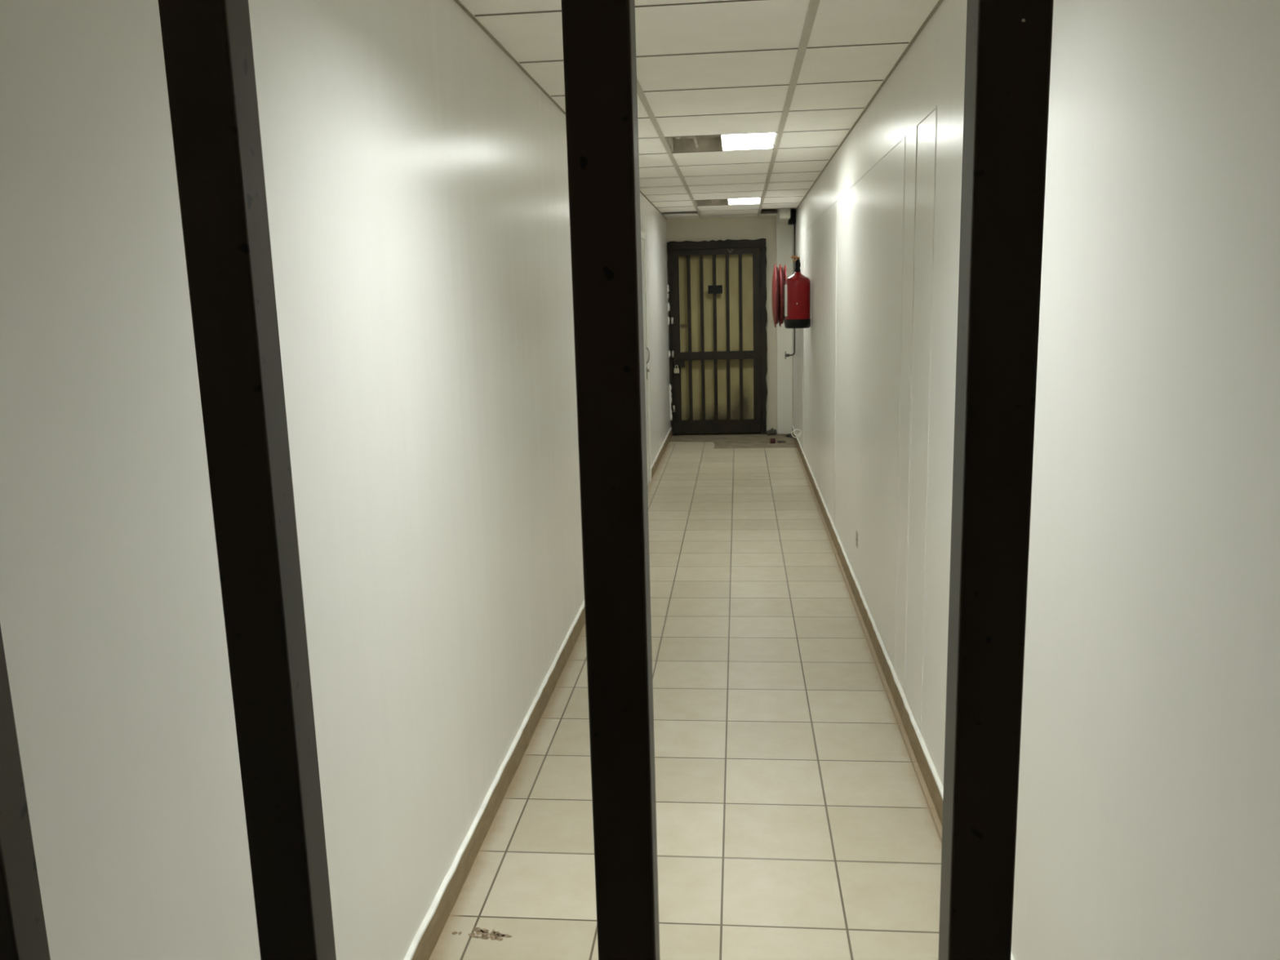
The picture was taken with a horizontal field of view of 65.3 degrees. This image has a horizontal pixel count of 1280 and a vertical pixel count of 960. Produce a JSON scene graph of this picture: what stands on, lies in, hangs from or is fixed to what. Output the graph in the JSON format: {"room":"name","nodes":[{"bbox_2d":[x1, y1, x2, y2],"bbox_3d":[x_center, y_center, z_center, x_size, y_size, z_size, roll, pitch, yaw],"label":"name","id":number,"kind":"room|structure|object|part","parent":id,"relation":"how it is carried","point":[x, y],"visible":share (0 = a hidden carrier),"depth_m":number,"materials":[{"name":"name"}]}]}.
{"room":"prison interior","nodes":[
{"label":"prison interior","id":0,"kind":"room"},
{"bbox_2d":[0,0,671,959],"bbox_3d":[-0.336,-0.768,4.795,0.100,2.850,13.000,-1,10,6],"label":"wall","id":1,"kind":"structure","parent":0,"point":[416,176],"depth_m":1.77,"materials":[{"name":"beige paint"}]},
{"bbox_2d":[403,600,585,959],"bbox_3d":[-0.430,0.943,3.121,0.012,0.097,8.880,-1,10,6],"label":"baseboard","id":2,"kind":"structure","parent":1,"relation":"attached to","point":[423,944],"depth_m":2.90,"materials":[{"name":"brown tile"}]},
{"bbox_2d":[640,231,651,485],"bbox_3d":[0.028,-0.902,7.755,0.039,2.020,0.950,-1,10,6],"label":"door","id":3,"kind":"structure","parent":1,"relation":"in","point":[646,352],"depth_m":8.09,"materials":[{"name":"paint"}]},
{"bbox_3d":[0.064,-1.011,8.104,0.035,0.137,0.014,-1,10,6],"label":"handle","id":4,"kind":"part","parent":3,"relation":"part of","materials":[{"name":"silver metal"}]},
{"bbox_2d":[651,426,671,479],"bbox_3d":[0.217,-0.293,9.730,0.012,0.097,2.710,-1,10,6],"label":"baseboard","id":5,"kind":"structure","parent":1,"relation":"attached to","point":[654,466],"depth_m":9.49,"materials":[{"name":"brown tile"}]},
{"bbox_2d":[428,432,942,959],"bbox_3d":[0.419,0.685,4.993,1.536,0.120,13.000,-1,10,6],"label":"floor","id":6,"kind":"structure","parent":0,"point":[797,819],"depth_m":3.24,"materials":[{"name":"beige tile"}]},
{"bbox_2d":[451,931,462,934],"bbox_3d":[-0.451,1.115,2.458,0.025,0.001,0.012,-1,10,6],"label":"sticker","id":7,"kind":"object","parent":6,"relation":"on","point":[453,932],"visible":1,"depth_m":2.46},
{"bbox_2d":[467,927,511,940],"bbox_3d":[-0.366,1.114,2.451,0.111,0.001,0.041,1,11,12],"label":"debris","id":8,"kind":"object","parent":6,"relation":"on","point":[484,932],"visible":1,"depth_m":2.45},
{"bbox_2d":[0,0,1053,959],"bbox_3d":[-0.037,0.308,0.461,1.334,2.270,0.032,-1,10,6],"label":"metal gate","id":9,"kind":"object","parent":6,"relation":"on","point":[207,44],"visible":1,"depth_m":0.39,"materials":[{"name":"black metal"}]},
{"bbox_2d":[764,427,776,435],"bbox_3d":[1.423,-0.534,10.895,0.133,0.076,0.103,-1,10,6],"label":"rubble pile","id":10,"kind":"object","parent":6,"relation":"on","point":[771,431],"visible":1,"depth_m":10.86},
{"bbox_2d":[769,438,775,443],"bbox_3d":[1.366,-0.404,10.287,0.058,0.050,0.057,-1,10,6],"label":"cap","id":11,"kind":"object","parent":6,"relation":"on","point":[771,440],"visible":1,"depth_m":10.26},
{"bbox_2d":[453,0,942,219],"bbox_3d":[0.344,-1.658,4.465,1.336,0.034,12.610,-1,10,6],"label":"ceiling","id":12,"kind":"structure","parent":0,"point":[805,73],"depth_m":3.71,"materials":[{"name":"tile"}]},
{"bbox_2d":[666,133,776,152],"bbox_3d":[0.441,-1.857,5.394,0.566,0.075,0.570,-1,10,6],"label":"ceiling light","id":13,"kind":"object","parent":12,"relation":"attached to","point":[763,140],"visible":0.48,"depth_m":5.66,"materials":[{"name":"white plastic"}]},
{"bbox_2d":[666,135,722,152],"bbox_3d":[0.300,-1.855,5.407,0.282,0.075,0.570,-1,10,6],"label":"tray","id":14,"kind":"object","parent":13,"relation":"on","point":[706,143],"depth_m":5.68,"materials":[{"name":"grey metal"}]},
{"bbox_2d":[722,133,773,143],"bbox_3d":[0.582,-1.861,5.379,0.271,0.006,0.558,-1,10,6],"label":"diffuser","id":15,"kind":"object","parent":13,"relation":"attached to","point":[763,138],"depth_m":5.52,"materials":[{"name":"white plastic"}]},
{"bbox_2d":[695,198,760,205],"bbox_3d":[0.783,-2.510,8.883,0.566,0.075,0.570,-1,10,6],"label":"ceiling light","id":16,"kind":"object","parent":12,"relation":"attached to","point":[741,201],"visible":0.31,"depth_m":9.16,"materials":[{"name":"white plastic"}]},
{"bbox_2d":[695,199,728,205],"bbox_3d":[0.642,-2.509,8.898,0.282,0.075,0.570,-1,10,6],"label":"tray","id":17,"kind":"object","parent":16,"relation":"on","point":[719,202],"depth_m":9.18,"materials":[{"name":"grey metal"}]},
{"bbox_2d":[728,198,759,199],"bbox_3d":[0.924,-2.515,8.869,0.271,0.006,0.558,-1,10,6],"label":"diffuser","id":18,"kind":"object","parent":16,"relation":"attached to","point":[740,198],"depth_m":9.09,"materials":[{"name":"white plastic"}]},
{"bbox_2d":[666,208,777,433],"bbox_3d":[0.969,-1.921,10.850,1.356,2.850,0.300,-1,10,6],"label":"wall","id":19,"kind":"structure","parent":0,"point":[736,228],"depth_m":10.69,"materials":[{"name":"paint"}]},
{"bbox_2d":[666,238,767,435],"bbox_3d":[0.847,-1.535,10.860,1.062,2.094,0.185,-1,10,6],"label":"door","id":20,"kind":"structure","parent":19,"relation":"in","point":[717,314],"depth_m":10.86,"materials":[{"name":"paint"}]},
{"bbox_2d":[776,208,793,434],"bbox_3d":[1.513,-1.843,10.346,0.174,2.850,0.810,-1,10,6],"label":"column","id":21,"kind":"structure","parent":0,"point":[784,232],"depth_m":10.73,"materials":[{"name":"paint"}]},
{"bbox_2d":[792,0,1279,959],"bbox_3d":[1.092,-0.781,4.653,0.102,2.850,13.000,-1,10,6],"label":"wall","id":22,"kind":"structure","parent":0,"point":[1148,826],"depth_m":1.57,"materials":[{"name":"beige paint"}]},
{"bbox_2d":[771,263,786,327],"bbox_3d":[1.357,-1.709,9.257,0.269,0.584,0.584,-1,10,6],"label":"hose reel","id":23,"kind":"object","parent":22,"relation":"attached to","point":[779,277],"visible":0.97,"depth_m":9.06,"materials":[{"name":"red plastic"}]},
{"bbox_2d":[785,224,795,359],"bbox_3d":[1.529,-1.906,10.174,0.104,1.345,0.070,-1,10,6],"label":"pipe","id":24,"kind":"object","parent":22,"relation":"attached to","point":[786,354],"visible":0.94,"depth_m":10.13,"materials":[{"name":"metal"}]},
{"bbox_2d":[787,209,795,225],"bbox_3d":[1.524,-2.631,10.018,0.072,0.136,0.120,-1,10,6],"label":"junction box","id":25,"kind":"object","parent":22,"relation":"attached to","point":[792,220],"visible":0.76,"depth_m":9.96,"materials":[{"name":"black plastic"}]},
{"bbox_2d":[791,429,802,437],"bbox_3d":[1.457,-0.432,9.282,0.100,0.082,0.035,0,11,11],"label":"cable coil","id":26,"kind":"object","parent":22,"relation":"attached to","point":[800,435],"visible":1,"depth_m":9.28,"materials":[{"name":"white plastic"}]},
{"bbox_2d":[784,255,810,328],"bbox_3d":[1.261,-1.501,7.979,0.210,0.570,0.211,-1,10,6],"label":"fire extinguisher","id":27,"kind":"object","parent":22,"relation":"attached to","point":[797,286],"visible":1,"depth_m":7.92,"materials":[{"name":"red metal"}]},
{"bbox_3d":[1.231,-1.753,7.922,0.073,0.053,0.022,-4,11,-14],"label":"squeeze handle","id":28,"kind":"part","parent":27,"relation":"part of","materials":[{"name":"gold metal"}]},
{"bbox_2d":[855,531,857,548],"bbox_3d":[1.093,0.299,5.029,0.005,0.082,0.086,-1,10,6],"label":"wall socket","id":29,"kind":"object","parent":22,"relation":"attached to","point":[856,539],"visible":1,"depth_m":5.03,"materials":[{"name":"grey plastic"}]},
{"bbox_2d":[791,426,1014,959],"bbox_3d":[1.063,0.595,4.785,0.012,0.097,12.550,-1,10,6],"label":"baseboard","id":30,"kind":"structure","parent":22,"relation":"attached to","point":[935,787],"depth_m":3.91,"materials":[{"name":"brown tile"}]}
]}

